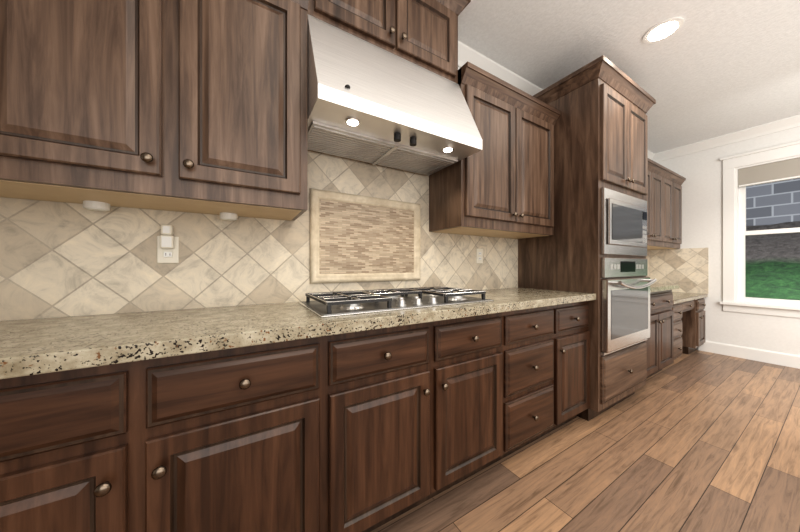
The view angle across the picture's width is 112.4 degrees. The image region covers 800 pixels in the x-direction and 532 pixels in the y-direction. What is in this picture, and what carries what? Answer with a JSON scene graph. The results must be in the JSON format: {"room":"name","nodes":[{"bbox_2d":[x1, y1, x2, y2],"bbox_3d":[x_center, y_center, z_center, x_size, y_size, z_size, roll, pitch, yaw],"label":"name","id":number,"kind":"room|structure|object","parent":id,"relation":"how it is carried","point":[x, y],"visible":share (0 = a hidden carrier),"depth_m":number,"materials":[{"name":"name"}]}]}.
{"room":"kitchen","nodes":[
{"label":"kitchen","id":0,"kind":"room"},
{"bbox_2d":[8,67,517,320],"bbox_3d":[0.049,-0.253,1.851,8.580,2.715,0.100,0,0,-31],"label":"wall","id":1,"kind":"structure","parent":0,"point":[209,307],"depth_m":1.20,"materials":[{"name":"paint"}]},
{"bbox_2d":[0,192,15,197],"bbox_3d":[-1.447,-0.712,0.689,0.485,0.945,0.338,0,0,-31],"label":"upper cabinet","id":2,"kind":"object","parent":1,"relation":"attached to","point":[1,193],"depth_m":0.91,"materials":[{"name":"brown wood"}]},
{"bbox_2d":[0,0,308,220],"bbox_3d":[-0.855,-0.712,1.042,0.894,0.945,0.338,0,0,-31],"label":"upper cabinet","id":3,"kind":"object","parent":1,"relation":"attached to","point":[195,106],"depth_m":0.90,"materials":[{"name":"brown wood"}]},
{"bbox_2d":[83,200,109,210],"bbox_3d":[-1.132,-0.223,1.002,0.067,0.027,0.067,0,0,-40],"label":"puck light","id":4,"kind":"object","parent":3,"relation":"attached to","point":[96,205],"depth_m":0.98,"materials":[{"name":"white plastic"}]},
{"bbox_2d":[220,212,236,220],"bbox_3d":[-0.776,-0.223,1.214,0.067,0.027,0.067,0,0,-40],"label":"puck light","id":5,"kind":"object","parent":3,"relation":"attached to","point":[223,215],"depth_m":1.19,"materials":[{"name":"white plastic"}]},
{"bbox_2d":[0,150,649,320],"bbox_3d":[0.713,-0.292,2.181,6.899,1.305,0.010,0,0,-31],"label":"backsplash","id":6,"kind":"structure","parent":1,"relation":"attached to","point":[61,259],"depth_m":1.20,"materials":[{"name":"tile"}]},
{"bbox_2d":[157,224,178,262],"bbox_3d":[-0.988,-0.093,1.137,0.072,0.163,0.040,0,0,-31],"label":"electrical outlet","id":7,"kind":"object","parent":6,"relation":"attached to","point":[167,247],"visible":0.98,"depth_m":1.14,"materials":[{"name":"white plastic"}]},
{"bbox_2d":[310,188,419,283],"bbox_3d":[-0.173,-0.163,1.633,0.725,0.515,0.023,0,0,-31],"label":"tile panel","id":8,"kind":"object","parent":6,"relation":"attached to","point":[356,238],"visible":1,"depth_m":1.60,"materials":[{"name":"tile"}]},
{"bbox_2d":[476,249,482,262],"bbox_3d":[0.630,-0.079,2.120,0.072,0.116,0.010,0,0,-31],"label":"electrical outlet","id":9,"kind":"object","parent":6,"relation":"attached to","point":[479,255],"visible":1,"depth_m":2.12,"materials":[{"name":"white plastic"}]},
{"bbox_2d":[308,0,470,83],"bbox_3d":[-0.089,-1.351,1.495,0.984,0.511,0.345,0,0,-31],"label":"upper cabinet","id":10,"kind":"object","parent":1,"relation":"attached to","point":[423,33],"visible":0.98,"depth_m":1.42,"materials":[{"name":"brown wood"}]},
{"bbox_2d":[308,14,481,175],"bbox_3d":[-0.054,-0.847,1.436,0.878,0.496,0.482,0,0,-31],"label":"range hood","id":11,"kind":"object","parent":1,"relation":"attached to","point":[368,102],"visible":0.96,"depth_m":1.27,"materials":[{"name":"silver metal"}]},
{"bbox_2d":[429,61,560,238],"bbox_3d":[0.716,-0.711,1.960,0.975,0.948,0.370,0,0,-31],"label":"upper cabinet","id":12,"kind":"object","parent":1,"relation":"attached to","point":[500,184],"visible":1,"depth_m":1.78,"materials":[{"name":"brown wood"}]},
{"bbox_2d":[458,41,655,161],"bbox_3d":[0.097,-1.557,1.771,8.379,0.104,0.084,0,0,-31],"label":"crown molding","id":13,"kind":"structure","parent":1,"relation":"attached to","point":[466,53],"depth_m":2.14,"materials":[{"name":"white"}]},
{"bbox_2d":[646,158,665,249],"bbox_3d":[2.804,-0.712,3.224,0.726,0.945,0.338,0,0,-31],"label":"upper cabinet","id":14,"kind":"object","parent":1,"relation":"attached to","point":[664,210],"depth_m":3.16,"materials":[{"name":"brown wood"}]},
{"bbox_2d":[654,170,685,249],"bbox_3d":[3.436,-0.712,3.600,0.745,0.945,0.338,0,0,-31],"label":"upper cabinet","id":15,"kind":"object","parent":1,"relation":"attached to","point":[674,182],"depth_m":3.46,"materials":[{"name":"brown wood"}]},
{"bbox_2d":[371,350,799,531],"bbox_3d":[1.406,1.155,-0.425,8.580,0.100,5.400,0,0,-31],"label":"floor","id":16,"kind":"structure","parent":0,"point":[699,441],"depth_m":1.46,"materials":[{"name":"brown wood"}]},
{"bbox_2d":[0,335,331,531],"bbox_3d":[-0.825,0.669,0.927,0.969,0.872,0.589,0,0,-31],"label":"base cabinet","id":17,"kind":"object","parent":16,"relation":"on","point":[239,439],"depth_m":0.72,"materials":[{"name":"brown wood"}]},
{"bbox_2d":[0,288,595,378],"bbox_3d":[-0.447,0.212,1.128,3.828,0.044,0.610,0,0,-31],"label":"countertop","id":18,"kind":"structure","parent":17,"relation":"on","point":[28,347],"depth_m":0.84,"materials":[{"name":"stone"}]},
{"bbox_2d":[299,286,493,317],"bbox_3d":[-0.004,0.162,1.412,0.930,0.056,0.450,0,0,-31],"label":"cooktop","id":19,"kind":"object","parent":18,"relation":"in","point":[329,304],"visible":1,"depth_m":1.29,"materials":[{"name":"silver metal"}]},
{"bbox_2d":[332,312,507,531],"bbox_3d":[-0.004,0.669,1.416,0.941,0.872,0.589,0,0,-31],"label":"base cabinet","id":20,"kind":"object","parent":16,"relation":"on","point":[367,431],"depth_m":1.11,"materials":[{"name":"brown wood"}]},
{"bbox_2d":[508,305,559,454],"bbox_3d":[0.606,0.669,1.780,0.479,0.872,0.589,0,0,-31],"label":"base cabinet","id":21,"kind":"object","parent":16,"relation":"on","point":[533,333],"depth_m":1.53,"materials":[{"name":"brown wood"}]},
{"bbox_2d":[560,301,589,425],"bbox_3d":[0.999,0.669,2.014,0.437,0.872,0.589,0,0,-31],"label":"base cabinet","id":22,"kind":"object","parent":16,"relation":"on","point":[574,317],"depth_m":1.76,"materials":[{"name":"brown wood"}]},
{"bbox_2d":[518,55,656,420],"bbox_3d":[1.587,-0.145,2.278,0.940,2.500,0.716,0,0,-31],"label":"tall cabinet","id":23,"kind":"object","parent":16,"relation":"on","point":[596,243],"visible":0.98,"depth_m":1.97,"materials":[{"name":"brown wood"}]},
{"bbox_2d":[646,290,673,378],"bbox_3d":[2.305,0.669,2.775,0.899,0.871,0.620,0,0,-31],"label":"base cabinet","id":24,"kind":"object","parent":16,"relation":"on","point":[660,347],"visible":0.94,"depth_m":2.57,"materials":[{"name":"brown wood"}]},
{"bbox_2d":[650,283,678,292],"bbox_3d":[2.312,0.212,2.773,0.909,0.044,0.610,0,0,-31],"label":"countertop","id":25,"kind":"structure","parent":24,"relation":"on","point":[658,287],"depth_m":2.57,"materials":[{"name":"stone"}]},
{"bbox_2d":[662,292,707,368],"bbox_3d":[3.259,0.733,3.358,1.316,0.745,0.595,0,0,-31],"label":"built-in desk","id":26,"kind":"object","parent":16,"relation":"on","point":[689,322],"visible":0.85,"depth_m":3.30,"materials":[{"name":"brown wood"}]},
{"bbox_2d":[458,0,799,153],"bbox_3d":[1.406,-1.660,-0.425,8.580,0.100,5.400,0,0,-31],"label":"ceiling","id":27,"kind":"structure","parent":0,"point":[708,69],"depth_m":2.00,"materials":[{"name":"paint"}]},
{"bbox_2d":[643,17,683,43],"bbox_3d":[1.796,-1.605,1.832,0.199,0.009,0.199,0,0,-37],"label":"recessed light","id":28,"kind":"object","parent":27,"relation":"in","point":[663,30],"visible":1,"depth_m":1.81,"materials":[{"name":"white"}]},
{"bbox_2d":[656,126,799,355],"bbox_3d":[5.065,-0.253,1.756,0.140,2.715,5.200,0,0,-31],"label":"wall","id":29,"kind":"structure","parent":0,"point":[701,172],"depth_m":3.39,"materials":[{"name":"paint"}]},
{"bbox_2d":[650,248,707,293],"bbox_3d":[3.821,0.061,3.693,0.010,0.596,0.572,0,0,-31],"label":"backsplash","id":30,"kind":"structure","parent":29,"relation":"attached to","point":[686,270],"depth_m":3.65,"materials":[{"name":"tile"}]},
{"bbox_2d":[655,114,799,161],"bbox_3d":[4.994,-1.557,1.655,0.084,0.104,5.100,0,0,-31],"label":"crown molding","id":31,"kind":"structure","parent":29,"relation":"attached to","point":[793,121],"depth_m":3.25,"materials":[{"name":"white"}]},
{"bbox_2d":[698,340,799,368],"bbox_3d":[5.126,1.035,1.501,0.015,0.140,4.700,0,0,-31],"label":"baseboard","id":32,"kind":"structure","parent":29,"relation":"attached to","point":[778,358],"depth_m":3.14,"materials":[{"name":"white wood"}]},
{"bbox_2d":[719,140,799,317],"bbox_3d":[4.450,-0.393,2.728,0.200,1.905,1.530,0,0,-31],"label":"window","id":33,"kind":"structure","parent":29,"relation":"in","point":[733,162],"depth_m":3.25,"materials":[{"name":"white wood"}]},
{"bbox_2d":[738,157,799,187],"bbox_3d":[4.439,-1.064,2.721,0.036,0.218,1.256,0,0,-31],"label":"window blind","id":34,"kind":"object","parent":33,"relation":"attached to","point":[789,169],"visible":1,"depth_m":3.06,"materials":[{"name":"beige fabric"}]},
{"label":"outside","id":35,"kind":"structure","parent":0,"visible":0},
{"bbox_2d":[746,221,799,299],"bbox_3d":[6.740,0.205,2.871,3.880,2.000,9.000,0,0,-31],"label":"ground","id":36,"kind":"structure","parent":35,"point":[772,266],"depth_m":4.05,"materials":[{"name":"green plant"}]},
{"bbox_2d":[746,178,799,225],"bbox_3d":[7.763,-2.145,3.481,0.300,3.100,9.000,0,0,-31],"label":"block","id":37,"kind":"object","parent":36,"relation":"on","point":[778,202],"depth_m":4.86,"materials":[{"name":"brick"}]}
]}

